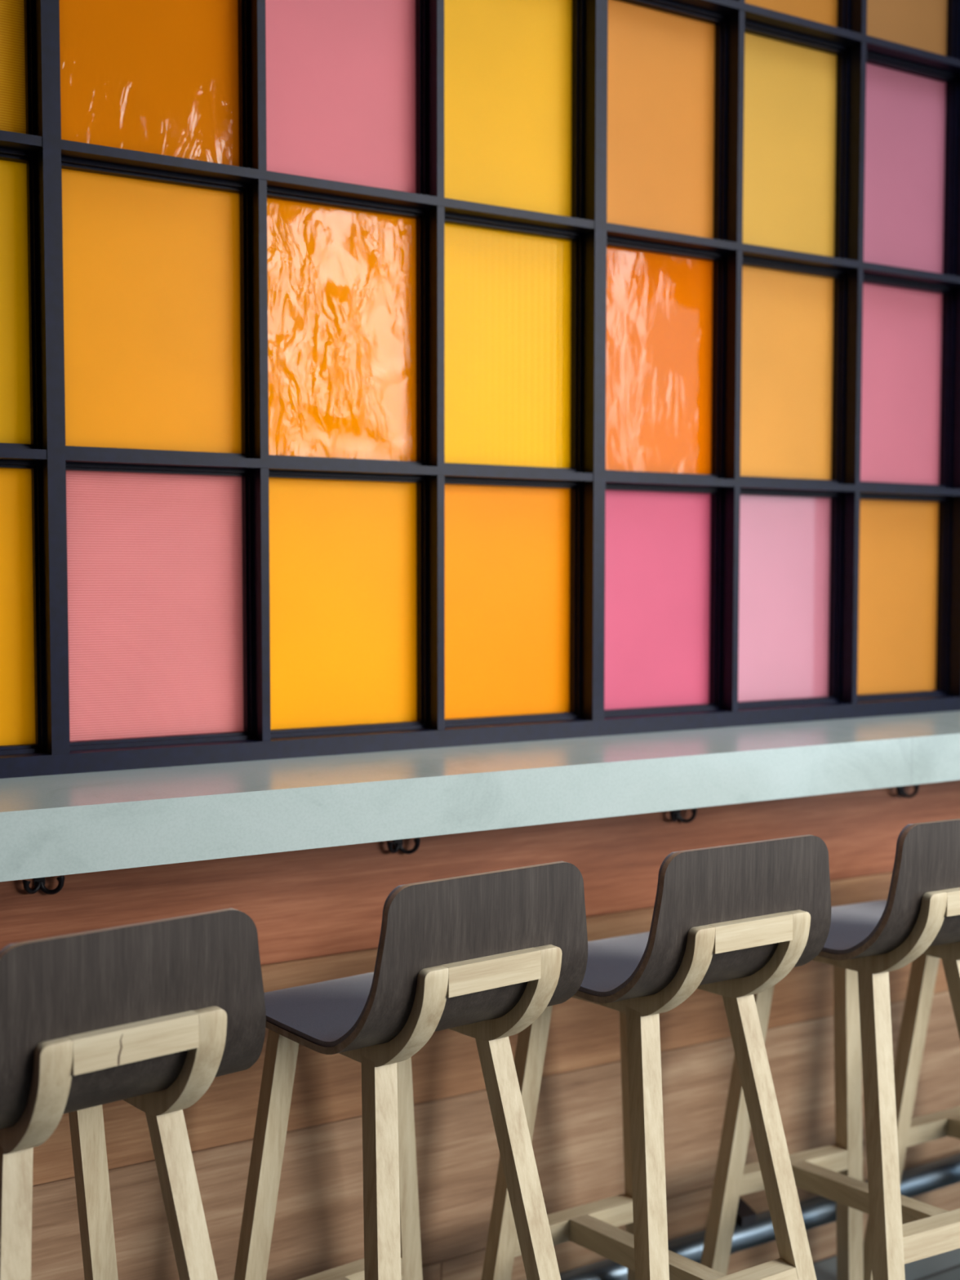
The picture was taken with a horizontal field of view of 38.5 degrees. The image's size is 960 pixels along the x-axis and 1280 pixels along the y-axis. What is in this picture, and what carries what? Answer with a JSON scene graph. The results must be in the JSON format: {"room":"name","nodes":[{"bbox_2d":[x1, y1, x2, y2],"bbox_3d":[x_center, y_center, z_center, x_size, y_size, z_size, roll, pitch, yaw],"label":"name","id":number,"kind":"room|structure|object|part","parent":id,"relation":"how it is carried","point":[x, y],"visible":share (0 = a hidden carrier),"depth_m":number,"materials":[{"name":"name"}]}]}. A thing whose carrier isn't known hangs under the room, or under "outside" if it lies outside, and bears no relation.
{"room":"cafe","nodes":[
{"label":"cafe","id":0,"kind":"room"},
{"bbox_2d":[0,779,959,1279],"bbox_3d":[0.410,0.687,2.656,5.642,1.093,0.186,-2,3,-30],"label":"bar counter front","id":1,"kind":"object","parent":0,"point":[317,913],"depth_m":2.31,"materials":[{"name":"brown wood"}]},
{"bbox_2d":[0,0,52,778],"bbox_3d":[-1.030,-0.683,1.716,0.923,1.773,0.094,-2,3,-30],"label":"window","id":2,"kind":"structure","parent":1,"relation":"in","point":[23,730],"depth_m":1.95,"materials":[{"name":"orange glass"}]},
{"bbox_3d":[-0.763,-0.905,1.875,0.281,0.408,0.006,-2,3,-30],"label":"glass pane","id":3,"kind":"part","parent":2,"relation":"part of","materials":[{"name":"glass"}]},
{"bbox_3d":[-0.763,-0.474,1.896,0.281,0.408,0.006,-2,3,-30],"label":"glass pane","id":4,"kind":"part","parent":2,"relation":"part of","materials":[{"name":"glass"}]},
{"bbox_3d":[-0.763,-0.044,1.917,0.281,0.406,0.006,-2,3,-30],"label":"glass pane","id":5,"kind":"part","parent":2,"relation":"part of","materials":[{"name":"orange glass"}]},
{"bbox_3d":[-1.030,0.187,1.759,0.923,0.031,0.094,-2,3,-30],"label":"rail","id":6,"kind":"part","parent":2,"relation":"part of","materials":[{"name":"black metal"}]},
{"bbox_2d":[22,875,65,894],"bbox_3d":[-0.615,0.324,1.935,0.058,0.071,0.024,-2,3,-30],"label":"coat hook","id":7,"kind":"object","parent":1,"relation":"attached to","point":[39,882],"visible":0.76,"depth_m":1.94,"materials":[{"name":"black metal"}]},
{"bbox_3d":[-0.623,0.320,1.942,0.015,0.063,0.004,-2,3,-30],"label":"plate","id":8,"kind":"part","parent":7,"relation":"part of","materials":[{"name":"black metal"}]},
{"bbox_2d":[35,0,594,774],"bbox_3d":[-0.227,-0.705,2.171,0.923,1.773,0.094,-2,3,-30],"label":"window","id":9,"kind":"structure","parent":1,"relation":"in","point":[311,272],"depth_m":2.17,"materials":[{"name":"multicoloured glass"}]},
{"bbox_3d":[-0.488,-0.913,2.030,0.281,0.408,0.006,-2,3,-30],"label":"glass pane","id":10,"kind":"part","parent":9,"relation":"part of","materials":[{"name":"orange glass"}]},
{"bbox_3d":[-0.488,-0.482,2.052,0.281,0.408,0.006,-2,3,-30],"label":"glass pane","id":11,"kind":"part","parent":9,"relation":"part of","materials":[{"name":"orange glass"}]},
{"bbox_3d":[-0.488,-0.052,2.073,0.281,0.406,0.006,-2,3,-30],"label":"glass pane","id":12,"kind":"part","parent":9,"relation":"part of","materials":[{"name":"pink glass"}]},
{"bbox_3d":[-0.227,0.165,2.214,0.923,0.031,0.094,-2,3,-30],"label":"rail","id":13,"kind":"part","parent":9,"relation":"part of","materials":[{"name":"black metal"}]},
{"bbox_3d":[-0.224,-0.920,2.180,0.280,0.408,0.006,-2,3,-30],"label":"glass pane","id":14,"kind":"part","parent":9,"relation":"part of","materials":[{"name":"pink glass"}]},
{"bbox_3d":[-0.224,-0.489,2.201,0.280,0.408,0.006,-2,3,-30],"label":"glass pane","id":15,"kind":"part","parent":9,"relation":"part of","materials":[{"name":"orange glass"}]},
{"bbox_3d":[-0.224,-0.059,2.223,0.280,0.406,0.006,-2,3,-30],"label":"glass pane","id":16,"kind":"part","parent":9,"relation":"part of","materials":[{"name":"orange glass"}]},
{"bbox_3d":[0.040,-0.497,2.351,0.281,0.408,0.006,-2,3,-30],"label":"glass pane","id":17,"kind":"part","parent":9,"relation":"part of","materials":[{"name":"yellow glass"}]},
{"bbox_3d":[0.040,-0.067,2.372,0.281,0.406,0.006,-2,3,-30],"label":"glass pane","id":18,"kind":"part","parent":9,"relation":"part of","materials":[{"name":"orange glass"}]},
{"bbox_3d":[0.040,-0.927,2.330,0.281,0.408,0.006,-2,3,-30],"label":"glass pane","id":19,"kind":"part","parent":9,"relation":"part of","materials":[{"name":"yellow glass"}]},
{"bbox_2d":[386,837,420,854],"bbox_3d":[-0.125,0.311,2.213,0.058,0.071,0.024,-2,3,-30],"label":"coat hook","id":20,"kind":"object","parent":1,"relation":"attached to","point":[397,844],"visible":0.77,"depth_m":2.22,"materials":[{"name":"black metal"}]},
{"bbox_3d":[-0.133,0.306,2.220,0.015,0.063,0.004,-2,3,-30],"label":"plate","id":21,"kind":"part","parent":20,"relation":"part of","materials":[{"name":"black metal"}]},
{"bbox_2d":[0,711,959,881],"bbox_3d":[0.526,0.210,2.429,5.642,0.084,0.278,-2,3,-30],"label":"countertop","id":22,"kind":"structure","parent":1,"relation":"attached to","point":[51,825],"depth_m":1.99,"materials":[{"name":"stone"}]},
{"bbox_2d":[669,808,697,822],"bbox_3d":[0.365,0.297,2.491,0.058,0.071,0.024,-2,3,-30],"label":"coat hook","id":23,"kind":"object","parent":1,"relation":"attached to","point":[675,815],"visible":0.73,"depth_m":2.49,"materials":[{"name":"black metal"}]},
{"bbox_2d":[560,1153,959,1279],"bbox_3d":[0.476,1.093,2.560,5.394,0.099,0.082,-2,3,-30],"label":"rail","id":24,"kind":"object","parent":1,"relation":"attached to","point":[751,1229],"visible":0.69,"depth_m":2.55,"materials":[{"name":"polished steel"},{"name":"black wrought iron"}]},
{"bbox_2d":[581,0,959,736],"bbox_3d":[0.576,-0.727,2.625,0.923,1.773,0.094,-2,3,-30],"label":"window","id":25,"kind":"structure","parent":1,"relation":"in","point":[771,281],"depth_m":2.63,"materials":[{"name":"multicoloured glass"}]},
{"bbox_3d":[0.314,-0.074,2.528,0.281,0.406,0.006,-2,3,-30],"label":"glass pane","id":26,"kind":"part","parent":25,"relation":"part of","materials":[{"name":"pink glass"}]},
{"bbox_3d":[0.315,-0.504,2.507,0.281,0.408,0.006,-2,3,-30],"label":"glass pane","id":27,"kind":"part","parent":25,"relation":"part of","materials":[{"name":"orange glass"}]},
{"bbox_3d":[0.315,-0.935,2.485,0.281,0.408,0.006,-2,3,-30],"label":"glass pane","id":28,"kind":"part","parent":25,"relation":"part of","materials":[{"name":"orange glass"}]},
{"bbox_3d":[0.575,0.143,2.669,0.923,0.031,0.094,-2,3,-30],"label":"rail","id":29,"kind":"part","parent":25,"relation":"part of","materials":[{"name":"black metal"}]},
{"bbox_3d":[0.578,-0.081,2.678,0.280,0.406,0.006,-2,3,-30],"label":"glass pane","id":30,"kind":"part","parent":25,"relation":"part of","materials":[{"name":"pink glass"}]},
{"bbox_3d":[0.579,-0.511,2.656,0.280,0.408,0.006,-2,3,-30],"label":"glass pane","id":31,"kind":"part","parent":25,"relation":"part of","materials":[{"name":"orange glass"}]},
{"bbox_3d":[0.579,-0.942,2.635,0.280,0.408,0.006,-2,3,-30],"label":"glass pane","id":32,"kind":"part","parent":25,"relation":"part of","materials":[{"name":"yellow glass"}]},
{"bbox_3d":[0.579,-1.389,2.613,0.280,0.439,0.006,-2,3,-30],"label":"glass pane","id":33,"kind":"part","parent":25,"relation":"part of","materials":[{"name":"orange glass"}]},
{"bbox_3d":[0.842,-0.089,2.827,0.281,0.406,0.006,-2,3,-30],"label":"glass pane","id":34,"kind":"part","parent":25,"relation":"part of","materials":[{"name":"orange glass"}]},
{"bbox_3d":[0.843,-0.519,2.806,0.281,0.408,0.006,-2,3,-30],"label":"glass pane","id":35,"kind":"part","parent":25,"relation":"part of","materials":[{"name":"pink glass"}]},
{"bbox_3d":[0.843,-0.950,2.784,0.281,0.408,0.006,-2,3,-30],"label":"glass pane","id":36,"kind":"part","parent":25,"relation":"part of","materials":[{"name":"pink glass"}]},
{"bbox_3d":[0.843,-1.396,2.762,0.281,0.439,0.006,-2,3,-30],"label":"glass pane","id":37,"kind":"part","parent":25,"relation":"part of","materials":[{"name":"orange glass"}]},
{"bbox_2d":[895,784,919,797],"bbox_3d":[0.858,0.284,2.770,0.058,0.071,0.024,-2,3,-30],"label":"coat hook","id":38,"kind":"object","parent":1,"relation":"attached to","point":[900,789],"visible":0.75,"depth_m":2.77,"materials":[{"name":"black metal"}]},
{"bbox_2d":[947,22,959,697],"bbox_3d":[1.379,-0.749,3.080,0.923,1.773,0.094,-2,3,-30],"label":"window","id":39,"kind":"structure","parent":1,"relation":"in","point":[953,674],"depth_m":2.85,"materials":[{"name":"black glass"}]},
{"bbox_2d":[813,1248,959,1279],"bbox_3d":[2.092,1.428,-0.277,5.642,0.093,7.006,-2,3,-30],"label":"floor","id":40,"kind":"structure","parent":0,"point":[945,1265],"depth_m":2.70,"materials":[{"name":"grey tile"}]},
{"bbox_2d":[0,907,266,1279],"bbox_3d":[-0.478,0.786,1.593,0.374,1.001,0.529,-2,4,-37],"label":"bar stool","id":41,"kind":"object","parent":40,"relation":"on","point":[146,1015],"visible":1,"depth_m":1.44,"materials":[{"name":"brown wood"}]},
{"bbox_3d":[-0.482,0.913,1.393,0.044,0.766,0.237,0,3,-10],"label":"leg","id":42,"kind":"part","parent":41,"relation":"part of","materials":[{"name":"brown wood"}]},
{"bbox_3d":[-0.505,0.893,1.844,0.047,0.763,0.159,1,3,13],"label":"leg","id":43,"kind":"part","parent":41,"relation":"part of","materials":[{"name":"brown wood"}]},
{"bbox_3d":[-0.355,0.413,1.413,0.135,0.036,0.016,-2,4,-37],"label":"rail","id":44,"kind":"part","parent":41,"relation":"part of","materials":[{"name":"brown wood"}]},
{"bbox_3d":[-0.278,0.906,1.547,0.237,0.766,0.044,1,3,26],"label":"leg","id":45,"kind":"part","parent":41,"relation":"part of","materials":[{"name":"brown wood"}]},
{"bbox_2d":[233,861,587,1279],"bbox_3d":[-0.100,0.773,1.847,0.374,1.001,0.529,-2,3,-34],"label":"bar stool","id":46,"kind":"object","parent":40,"relation":"on","point":[482,956],"visible":0.98,"depth_m":1.71,"materials":[{"name":"brown wood"}]},
{"bbox_3d":[-0.324,0.887,1.956,0.159,0.763,0.047,0,3,6],"label":"leg","id":47,"kind":"part","parent":46,"relation":"part of","materials":[{"name":"brown wood"}]},
{"bbox_3d":[-0.114,0.901,1.647,0.044,0.766,0.237,0,3,-8],"label":"leg","id":48,"kind":"part","parent":46,"relation":"part of","materials":[{"name":"brown wood"}]},
{"bbox_3d":[-0.116,0.880,2.099,0.047,0.763,0.159,1,3,16],"label":"leg","id":49,"kind":"part","parent":46,"relation":"part of","materials":[{"name":"brown wood"}]},
{"bbox_3d":[0.015,0.401,1.661,0.135,0.036,0.016,-2,3,-34],"label":"rail","id":50,"kind":"part","parent":46,"relation":"part of","materials":[{"name":"brown wood"}]},
{"bbox_3d":[0.096,0.894,1.791,0.237,0.766,0.044,2,3,29],"label":"leg","id":51,"kind":"part","parent":46,"relation":"part of","materials":[{"name":"brown wood"}]},
{"bbox_2d":[481,834,831,1279],"bbox_3d":[0.261,0.764,2.037,0.374,1.001,0.529,-2,3,-30],"label":"bar stool","id":52,"kind":"object","parent":40,"relation":"on","point":[731,922],"visible":0.88,"depth_m":1.90,"materials":[{"name":"brown wood"}]},
{"bbox_3d":[0.045,0.877,2.162,0.159,0.763,0.047,1,3,10],"label":"leg","id":53,"kind":"part","parent":52,"relation":"part of","materials":[{"name":"brown wood"}]},
{"bbox_3d":[0.263,0.871,2.289,0.047,0.763,0.159,1,3,20],"label":"leg","id":54,"kind":"part","parent":52,"relation":"part of","materials":[{"name":"brown wood"}]},
{"bbox_3d":[0.232,0.892,1.839,0.044,0.766,0.237,0,3,-4],"label":"leg","id":55,"kind":"part","parent":52,"relation":"part of","materials":[{"name":"brown wood"}]},
{"bbox_3d":[0.363,0.392,1.843,0.135,0.036,0.016,-2,3,-30],"label":"rail","id":56,"kind":"part","parent":52,"relation":"part of","materials":[{"name":"brown wood"}]},
{"bbox_3d":[0.452,0.885,1.968,0.237,0.766,0.044,2,3,33],"label":"leg","id":57,"kind":"part","parent":52,"relation":"part of","materials":[{"name":"brown wood"}]},
{"bbox_2d":[700,818,959,1279],"bbox_3d":[0.647,0.754,2.236,0.374,1.001,0.529,-1,3,-26],"label":"bar stool","id":58,"kind":"object","parent":40,"relation":"on","point":[866,941],"visible":0.7,"depth_m":2.10,"materials":[{"name":"brown wood"}]},
{"bbox_3d":[0.440,0.867,2.376,0.159,0.763,0.047,1,3,14],"label":"leg","id":59,"kind":"part","parent":58,"relation":"part of","materials":[{"name":"brown wood"}]},
{"bbox_3d":[0.667,0.861,2.487,0.047,0.763,0.159,1,3,24],"label":"leg","id":60,"kind":"part","parent":58,"relation":"part of","materials":[{"name":"brown wood"}]},
{"bbox_3d":[0.604,0.882,2.041,0.044,0.766,0.237,0,3,0],"label":"leg","id":61,"kind":"part","parent":58,"relation":"part of","materials":[{"name":"brown wood"}]},
{"bbox_3d":[0.737,0.383,2.035,0.135,0.036,0.016,-1,3,-26],"label":"rail","id":62,"kind":"part","parent":58,"relation":"part of","materials":[{"name":"brown wood"}]},
{"bbox_3d":[0.833,0.876,2.153,0.237,0.766,0.044,2,4,37],"label":"leg","id":63,"kind":"part","parent":58,"relation":"part of","materials":[{"name":"brown wood"}]},
{"bbox_2d":[862,954,959,1279],"bbox_3d":[1.002,0.744,2.444,0.374,1.001,0.529,-1,3,-28],"label":"bar stool","id":64,"kind":"object","parent":40,"relation":"on","point":[911,1131],"visible":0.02,"depth_m":2.56,"materials":[{"name":"brown wood"}]}
]}

